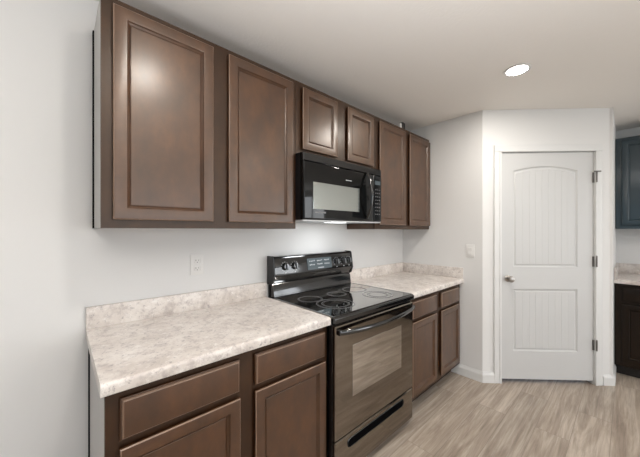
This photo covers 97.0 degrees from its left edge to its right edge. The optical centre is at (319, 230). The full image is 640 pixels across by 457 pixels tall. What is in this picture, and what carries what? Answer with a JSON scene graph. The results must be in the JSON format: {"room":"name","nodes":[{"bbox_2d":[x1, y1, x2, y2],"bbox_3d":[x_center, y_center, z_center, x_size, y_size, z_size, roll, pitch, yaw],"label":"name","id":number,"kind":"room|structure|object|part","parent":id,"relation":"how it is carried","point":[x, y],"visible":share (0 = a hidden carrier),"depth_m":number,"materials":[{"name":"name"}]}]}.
{"room":"kitchen","nodes":[
{"label":"kitchen","id":0,"kind":"room"},
{"bbox_2d":[0,0,402,456],"bbox_3d":[-1.448,0.144,1.045,9.880,2.455,0.100,0,0,-43],"label":"wall","id":1,"kind":"structure","parent":0,"point":[54,265],"depth_m":1.25,"materials":[{"name":"white paint"}]},
{"bbox_2d":[86,282,266,329],"bbox_3d":[-0.724,0.407,1.626,0.958,0.102,0.018,0,0,-43],"label":"backsplash","id":2,"kind":"structure","parent":1,"relation":"attached to","point":[98,316],"depth_m":1.52,"materials":[{"name":"laminate"}]},
{"bbox_2d":[92,0,294,228],"bbox_3d":[-0.602,-0.468,1.530,0.962,0.920,0.325,0,0,-43],"label":"upper cabinet","id":3,"kind":"object","parent":1,"relation":"attached to","point":[189,130],"visible":1,"depth_m":1.30,"materials":[{"name":"brown wood"}]},
{"bbox_3d":[-0.959,-0.468,1.218,0.003,0.920,0.268,0,0,-43],"label":"panel","id":4,"kind":"part","parent":3,"relation":"part of","materials":[{"name":"grey plastic"}]},
{"bbox_3d":[-0.674,-0.470,1.257,0.401,0.856,0.020,0,0,-43],"label":"door","id":5,"kind":"part","parent":3,"relation":"part of","materials":[{"name":"brown wood"}]},
{"bbox_3d":[-0.675,-0.470,1.259,0.280,0.735,0.003,0,0,-43],"label":"panel","id":6,"kind":"part","parent":3,"relation":"part of","materials":[{"name":"brown wood"}]},
{"bbox_3d":[-0.317,-0.470,1.584,0.410,0.856,0.020,0,0,-43],"label":"door","id":7,"kind":"part","parent":3,"relation":"part of","materials":[{"name":"brown wood"}]},
{"bbox_3d":[-0.319,-0.470,1.586,0.289,0.735,0.003,0,0,-43],"label":"panel","id":8,"kind":"part","parent":3,"relation":"part of","materials":[{"name":"brown wood"}]},
{"bbox_2d":[190,254,202,274],"bbox_3d":[-0.714,0.200,1.643,0.074,0.120,0.010,0,0,-43],"label":"wall outlet","id":9,"kind":"object","parent":1,"relation":"attached to","point":[196,260],"visible":1,"depth_m":1.64,"materials":[{"name":"white plastic"}]},
{"bbox_2d":[194,266,199,270],"bbox_3d":[-0.712,0.222,1.641,0.034,0.029,0.006,0,0,-43],"label":"receptacle","id":10,"kind":"object","parent":9,"relation":"attached to","point":[196,268],"depth_m":1.64,"materials":[{"name":"grey plastic"}]},
{"bbox_2d":[295,80,374,168],"bbox_3d":[0.050,-0.703,2.128,0.805,0.450,0.325,0,0,-43],"label":"upper cabinet","id":11,"kind":"object","parent":1,"relation":"attached to","point":[328,126],"visible":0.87,"depth_m":1.95,"materials":[{"name":"brown wood"}]},
{"bbox_3d":[0.005,-0.702,1.879,0.315,0.388,0.020,0,0,-43],"label":"door","id":12,"kind":"part","parent":11,"relation":"part of","materials":[{"name":"brown wood"}]},
{"bbox_3d":[0.003,-0.702,1.881,0.194,0.267,0.003,0,0,-43],"label":"panel","id":13,"kind":"part","parent":11,"relation":"part of","materials":[{"name":"brown wood"}]},
{"bbox_2d":[295,152,380,223],"bbox_3d":[0.090,-0.265,2.082,0.792,0.423,0.425,0,0,-43],"label":"microwave","id":14,"kind":"object","parent":11,"relation":"attached to","point":[327,190],"visible":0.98,"depth_m":1.89,"materials":[{"name":"black plastic"}]},
{"bbox_3d":[0.068,-0.060,2.106,0.784,0.008,0.355,0,0,-43],"label":"plate","id":15,"kind":"part","parent":14,"relation":"part of","materials":[{"name":"grey paint"}]},
{"bbox_3d":[0.368,-0.260,2.090,0.022,0.348,0.061,0,0,-43],"label":"handle","id":16,"kind":"part","parent":14,"relation":"part of","materials":[{"name":"black plastic"}]},
{"bbox_3d":[0.438,-0.245,2.215,0.100,0.357,0.032,0,0,-43],"label":"control panel","id":17,"kind":"part","parent":14,"relation":"part of","materials":[{"name":"black plastic"}]},
{"bbox_3d":[0.309,-0.702,2.163,0.189,0.267,0.003,0,0,-43],"label":"panel","id":18,"kind":"part","parent":11,"relation":"part of","materials":[{"name":"brown wood"}]},
{"bbox_3d":[0.311,-0.702,2.161,0.310,0.388,0.020,0,0,-43],"label":"door","id":19,"kind":"part","parent":11,"relation":"part of","materials":[{"name":"brown wood"}]},
{"bbox_2d":[350,262,403,280],"bbox_3d":[0.579,0.407,2.822,0.945,0.102,0.018,0,0,-43],"label":"backsplash","id":20,"kind":"structure","parent":1,"relation":"attached to","point":[368,272],"depth_m":2.78,"materials":[{"name":"laminate"}]},
{"bbox_2d":[347,116,429,228],"bbox_3d":[0.689,-0.468,2.714,0.926,0.920,0.325,0,0,-43],"label":"upper cabinet","id":21,"kind":"object","parent":1,"relation":"attached to","point":[402,156],"visible":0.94,"depth_m":2.55,"materials":[{"name":"brown wood"}]},
{"bbox_3d":[0.630,-0.470,2.457,0.279,0.731,0.003,0,0,-43],"label":"panel","id":22,"kind":"part","parent":21,"relation":"part of","materials":[{"name":"brown wood"}]},
{"bbox_3d":[0.632,-0.470,2.455,0.400,0.852,0.020,0,0,-43],"label":"door","id":23,"kind":"part","parent":21,"relation":"part of","materials":[{"name":"brown wood"}]},
{"bbox_3d":[0.778,-0.468,2.617,0.926,0.920,0.019,0,0,-43],"label":"frame","id":24,"kind":"part","parent":21,"relation":"part of","materials":[{"name":"brown wood"}]},
{"bbox_2d":[399,122,404,128],"bbox_3d":[0.752,-0.958,2.609,0.068,0.060,0.040,0,0,-43],"label":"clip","id":25,"kind":"object","parent":21,"relation":"on","point":[402,125],"visible":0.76,"depth_m":2.59,"materials":[{"name":"white plastic"}]},
{"bbox_3d":[0.979,-0.470,2.773,0.400,0.852,0.020,0,0,-43],"label":"door","id":26,"kind":"part","parent":21,"relation":"part of","materials":[{"name":"brown wood"}]},
{"bbox_3d":[0.977,-0.470,2.775,0.279,0.731,0.003,0,0,-43],"label":"panel","id":27,"kind":"part","parent":21,"relation":"part of","materials":[{"name":"brown wood"}]},
{"bbox_2d":[96,0,639,130],"bbox_3d":[0.682,-1.133,-1.276,9.880,0.100,6.400,0,0,-43],"label":"ceiling","id":28,"kind":"structure","parent":0,"point":[417,64],"depth_m":1.69,"materials":[{"name":"white paint"}]},
{"bbox_2d":[503,63,531,76],"bbox_3d":[1.332,-1.081,1.913,0.156,0.005,0.156,0,0,-43],"label":"recessed light","id":29,"kind":"object","parent":28,"relation":"in","point":[522,68],"visible":1,"depth_m":1.91,"materials":[{"name":"white paint"}]},
{"bbox_2d":[403,110,482,370],"bbox_3d":[1.230,0.144,2.886,0.100,2.455,0.808,0,0,-43],"label":"wall","id":30,"kind":"structure","parent":0,"point":[456,144],"depth_m":2.70,"materials":[{"name":"white paint"}]},
{"bbox_2d":[451,364,482,382],"bbox_3d":[1.371,1.324,2.648,0.014,0.096,0.279,0,0,-43],"label":"baseboard","id":31,"kind":"structure","parent":30,"relation":"attached to","point":[460,369],"depth_m":2.63,"materials":[{"name":"white paint"}]},
{"bbox_2d":[466,244,474,257],"bbox_3d":[1.393,0.194,2.626,0.011,0.120,0.074,0,0,-43],"label":"light switch","id":32,"kind":"object","parent":30,"relation":"attached to","point":[470,249],"visible":1,"depth_m":2.62,"materials":[{"name":"white plastic"}]},
{"bbox_2d":[366,372,639,456],"bbox_3d":[0.682,1.422,-1.276,9.880,0.100,6.400,0,0,-43],"label":"floor","id":33,"kind":"structure","parent":0,"point":[459,415],"depth_m":2.04,"materials":[{"name":"wood"}]},
{"bbox_2d":[88,326,326,456],"bbox_3d":[-0.514,0.936,1.404,0.952,0.872,0.629,0,0,-43],"label":"base cabinet","id":34,"kind":"object","parent":33,"relation":"on","point":[270,400],"visible":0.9,"depth_m":1.14,"materials":[{"name":"brown wood"}]},
{"bbox_3d":[-0.864,0.935,1.091,0.003,0.871,0.560,0,0,-43],"label":"panel","id":35,"kind":"part","parent":34,"relation":"part of","materials":[{"name":"grey plastic"}]},
{"bbox_3d":[-0.478,0.596,1.024,0.406,0.134,0.020,0,0,-43],"label":"drawer","id":36,"kind":"part","parent":34,"relation":"part of","materials":[{"name":"brown wood"}]},
{"bbox_3d":[-0.478,0.960,1.024,0.406,0.548,0.020,0,0,-43],"label":"door","id":37,"kind":"part","parent":34,"relation":"part of","materials":[{"name":"brown wood"}]},
{"bbox_3d":[-0.480,0.960,1.026,0.289,0.431,0.003,0,0,-43],"label":"panel","id":38,"kind":"part","parent":34,"relation":"part of","materials":[{"name":"brown wood"}]},
{"bbox_2d":[86,282,330,397],"bbox_3d":[-0.513,0.427,1.396,0.958,0.143,0.645,0,0,-43],"label":"countertop","id":39,"kind":"structure","parent":34,"relation":"on","point":[135,343],"depth_m":1.30,"materials":[{"name":"laminate"}]},
{"bbox_3d":[-0.127,0.596,1.346,0.412,0.134,0.020,0,0,-43],"label":"drawer","id":40,"kind":"part","parent":34,"relation":"part of","materials":[{"name":"brown wood"}]},
{"bbox_3d":[-0.127,0.960,1.346,0.412,0.548,0.020,0,0,-43],"label":"door","id":41,"kind":"part","parent":34,"relation":"part of","materials":[{"name":"brown wood"}]},
{"bbox_3d":[-0.129,0.960,1.348,0.295,0.431,0.003,0,0,-43],"label":"panel","id":42,"kind":"part","parent":34,"relation":"part of","materials":[{"name":"brown wood"}]},
{"bbox_2d":[267,250,414,456],"bbox_3d":[0.172,0.775,1.960,0.800,1.194,0.716,0,0,-43],"label":"electric range","id":43,"kind":"object","parent":33,"relation":"on","point":[369,334],"visible":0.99,"depth_m":1.76,"materials":[{"name":"black metal"}]},
{"bbox_3d":[-0.234,0.253,1.956,0.052,0.052,0.029,0,0,-43],"label":"knob","id":44,"kind":"part","parent":43,"relation":"part of","materials":[{"name":"black plastic"}]},
{"bbox_3d":[-0.174,0.253,2.011,0.052,0.052,0.029,0,0,-43],"label":"knob","id":45,"kind":"part","parent":43,"relation":"part of","materials":[{"name":"black plastic"}]},
{"bbox_2d":[274,283,411,318],"bbox_3d":[0.175,0.460,1.957,0.800,0.014,0.548,0,0,-43],"label":"cooktop","id":46,"kind":"object","parent":43,"relation":"in","point":[334,300],"depth_m":1.88,"materials":[{"name":"black glass"}]},
{"bbox_3d":[0.362,1.226,1.753,0.784,0.208,0.020,0,0,-43],"label":"storage drawer","id":47,"kind":"part","parent":43,"relation":"part of","materials":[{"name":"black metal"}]},
{"bbox_3d":[0.363,0.812,1.752,0.784,0.604,0.022,0,0,-43],"label":"oven door","id":48,"kind":"part","parent":43,"relation":"part of","materials":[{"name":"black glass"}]},
{"bbox_3d":[0.360,1.169,1.737,0.565,0.044,0.001,0,0,-43],"label":"finger pull","id":49,"kind":"part","parent":43,"relation":"part of","materials":[{"name":"black metal"}]},
{"bbox_3d":[0.392,0.544,1.720,0.768,0.037,0.065,0,0,-43],"label":"handle","id":50,"kind":"part","parent":43,"relation":"part of","materials":[{"name":"black metal"}]},
{"bbox_2d":[411,284,459,401],"bbox_3d":[0.787,0.936,2.598,0.940,0.872,0.629,0,0,-43],"label":"base cabinet","id":51,"kind":"object","parent":33,"relation":"on","point":[435,315],"visible":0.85,"depth_m":2.32,"materials":[{"name":"brown wood"}]},
{"bbox_2d":[350,262,463,297],"bbox_3d":[0.790,0.427,2.591,0.945,0.143,0.645,0,0,-43],"label":"countertop","id":52,"kind":"structure","parent":51,"relation":"on","point":[419,280],"depth_m":2.67,"materials":[{"name":"laminate"}]},
{"bbox_3d":[0.820,0.960,2.214,0.390,0.548,0.020,0,0,-43],"label":"door","id":53,"kind":"part","parent":51,"relation":"part of","materials":[{"name":"brown wood"}]},
{"bbox_3d":[0.820,0.596,2.214,0.390,0.134,0.020,0,0,-43],"label":"drawer","id":54,"kind":"part","parent":51,"relation":"part of","materials":[{"name":"brown wood"}]},
{"bbox_3d":[0.818,0.960,2.216,0.273,0.431,0.003,0,0,-43],"label":"panel","id":55,"kind":"part","parent":51,"relation":"part of","materials":[{"name":"brown wood"}]},
{"bbox_3d":[1.167,0.596,2.533,0.382,0.134,0.020,0,0,-43],"label":"drawer","id":56,"kind":"part","parent":51,"relation":"part of","materials":[{"name":"brown wood"}]},
{"bbox_3d":[1.167,0.960,2.533,0.382,0.548,0.020,0,0,-43],"label":"door","id":57,"kind":"part","parent":51,"relation":"part of","materials":[{"name":"brown wood"}]},
{"bbox_3d":[1.165,0.960,2.535,0.265,0.431,0.003,0,0,-43],"label":"panel","id":58,"kind":"part","parent":51,"relation":"part of","materials":[{"name":"brown wood"}]},
{"bbox_2d":[614,283,639,377],"bbox_3d":[3.318,0.936,2.542,0.629,0.872,0.920,0,0,-43],"label":"base cabinet","id":59,"kind":"object","parent":33,"relation":"on","point":[626,297],"visible":0.92,"depth_m":2.62,"materials":[{"name":"black wood"}]},
{"bbox_2d":[614,263,639,285],"bbox_3d":[3.315,0.427,2.535,0.645,0.143,0.928,0,0,-43],"label":"countertop","id":60,"kind":"structure","parent":59,"relation":"on","point":[624,273],"depth_m":2.86,"materials":[{"name":"laminate"}]},
{"bbox_3d":[2.947,0.596,2.497,0.020,0.134,0.395,0,0,-43],"label":"drawer","id":61,"kind":"part","parent":59,"relation":"part of","materials":[{"name":"black wood"}]},
{"bbox_3d":[2.947,0.960,2.497,0.020,0.548,0.395,0,0,-43],"label":"door","id":62,"kind":"part","parent":59,"relation":"part of","materials":[{"name":"black wood"}]},
{"bbox_3d":[2.949,0.960,2.498,0.003,0.431,0.278,0,0,-43],"label":"panel","id":63,"kind":"part","parent":59,"relation":"part of","materials":[{"name":"black wood"}]},
{"bbox_2d":[483,108,609,373],"bbox_3d":[2.033,0.144,2.580,1.128,2.455,0.100,0,0,2],"label":"wall","id":64,"kind":"structure","parent":0,"point":[577,125],"depth_m":2.54,"materials":[{"name":"white paint"}]},
{"bbox_2d":[482,371,493,382],"bbox_3d":[1.519,1.324,2.545,0.117,0.096,0.014,0,0,2],"label":"baseboard","id":65,"kind":"structure","parent":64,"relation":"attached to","point":[488,377],"depth_m":2.54,"materials":[{"name":"white paint"}]},
{"bbox_2d":[494,144,602,385],"bbox_3d":[2.031,0.305,2.570,0.933,2.134,0.121,0,0,2],"label":"door frame","id":66,"kind":"structure","parent":64,"relation":"attached to","point":[597,149],"depth_m":2.51,"materials":[{"name":"white paint"}]},
{"bbox_2d":[502,152,600,380],"bbox_3d":[2.045,0.321,2.520,0.832,2.034,0.099,0,0,2],"label":"door","id":67,"kind":"structure","parent":64,"relation":"in","point":[548,260],"depth_m":2.54,"materials":[{"name":"grey paint"}]},
{"bbox_3d":[1.693,0.435,2.517,0.062,0.062,0.063,0,0,2],"label":"knob","id":68,"kind":"part","parent":67,"relation":"part of","materials":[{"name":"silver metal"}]},
{"bbox_3d":[2.018,0.808,2.543,0.506,0.505,0.008,0,0,2],"label":"panel","id":69,"kind":"part","parent":67,"relation":"part of","materials":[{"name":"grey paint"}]},
{"bbox_3d":[2.018,-0.120,2.543,0.506,0.852,0.008,0,0,2],"label":"arched panel","id":70,"kind":"part","parent":67,"relation":"part of","materials":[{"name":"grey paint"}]},
{"bbox_2d":[603,374,614,385],"bbox_3d":[2.552,1.324,2.501,0.096,0.096,0.014,0,0,2],"label":"baseboard","id":71,"kind":"structure","parent":64,"relation":"attached to","point":[608,380],"depth_m":2.50,"materials":[{"name":"white paint"}]},
{"bbox_2d":[610,107,615,376],"bbox_3d":[2.875,0.144,2.832,0.894,2.455,0.100,0,0,-43],"label":"wall","id":72,"kind":"structure","parent":0,"point":[612,121],"depth_m":2.50,"materials":[{"name":"white paint"}]},
{"bbox_2d":[613,364,615,382],"bbox_3d":[2.707,1.324,2.600,0.306,0.096,0.014,0,0,-43],"label":"baseboard","id":73,"kind":"structure","parent":72,"relation":"attached to","point":[614,369],"depth_m":2.56,"materials":[{"name":"white paint"}]},
{"bbox_2d":[616,127,639,263],"bbox_3d":[4.828,0.144,1.439,0.100,2.455,4.794,0,0,-43],"label":"wall","id":74,"kind":"structure","parent":0,"point":[627,240],"depth_m":3.03,"materials":[{"name":"white paint"}]},
{"bbox_2d":[615,135,639,228],"bbox_3d":[3.430,-0.471,2.645,0.325,0.915,0.920,0,0,-43],"label":"upper cabinet","id":75,"kind":"object","parent":74,"relation":"attached to","point":[627,150],"visible":1,"depth_m":2.81,"materials":[{"name":"blue wood"}]},
{"bbox_3d":[3.171,-0.472,2.706,0.003,0.727,0.279,0,0,-43],"label":"panel","id":76,"kind":"part","parent":75,"relation":"part of","materials":[{"name":"blue wood"}]},
{"bbox_2d":[619,263,639,273],"bbox_3d":[3.545,0.407,2.746,0.018,0.102,0.928,0,0,-43],"label":"backsplash","id":77,"kind":"structure","parent":74,"relation":"attached to","point":[623,267],"depth_m":3.01,"materials":[{"name":"laminate"}]}
]}

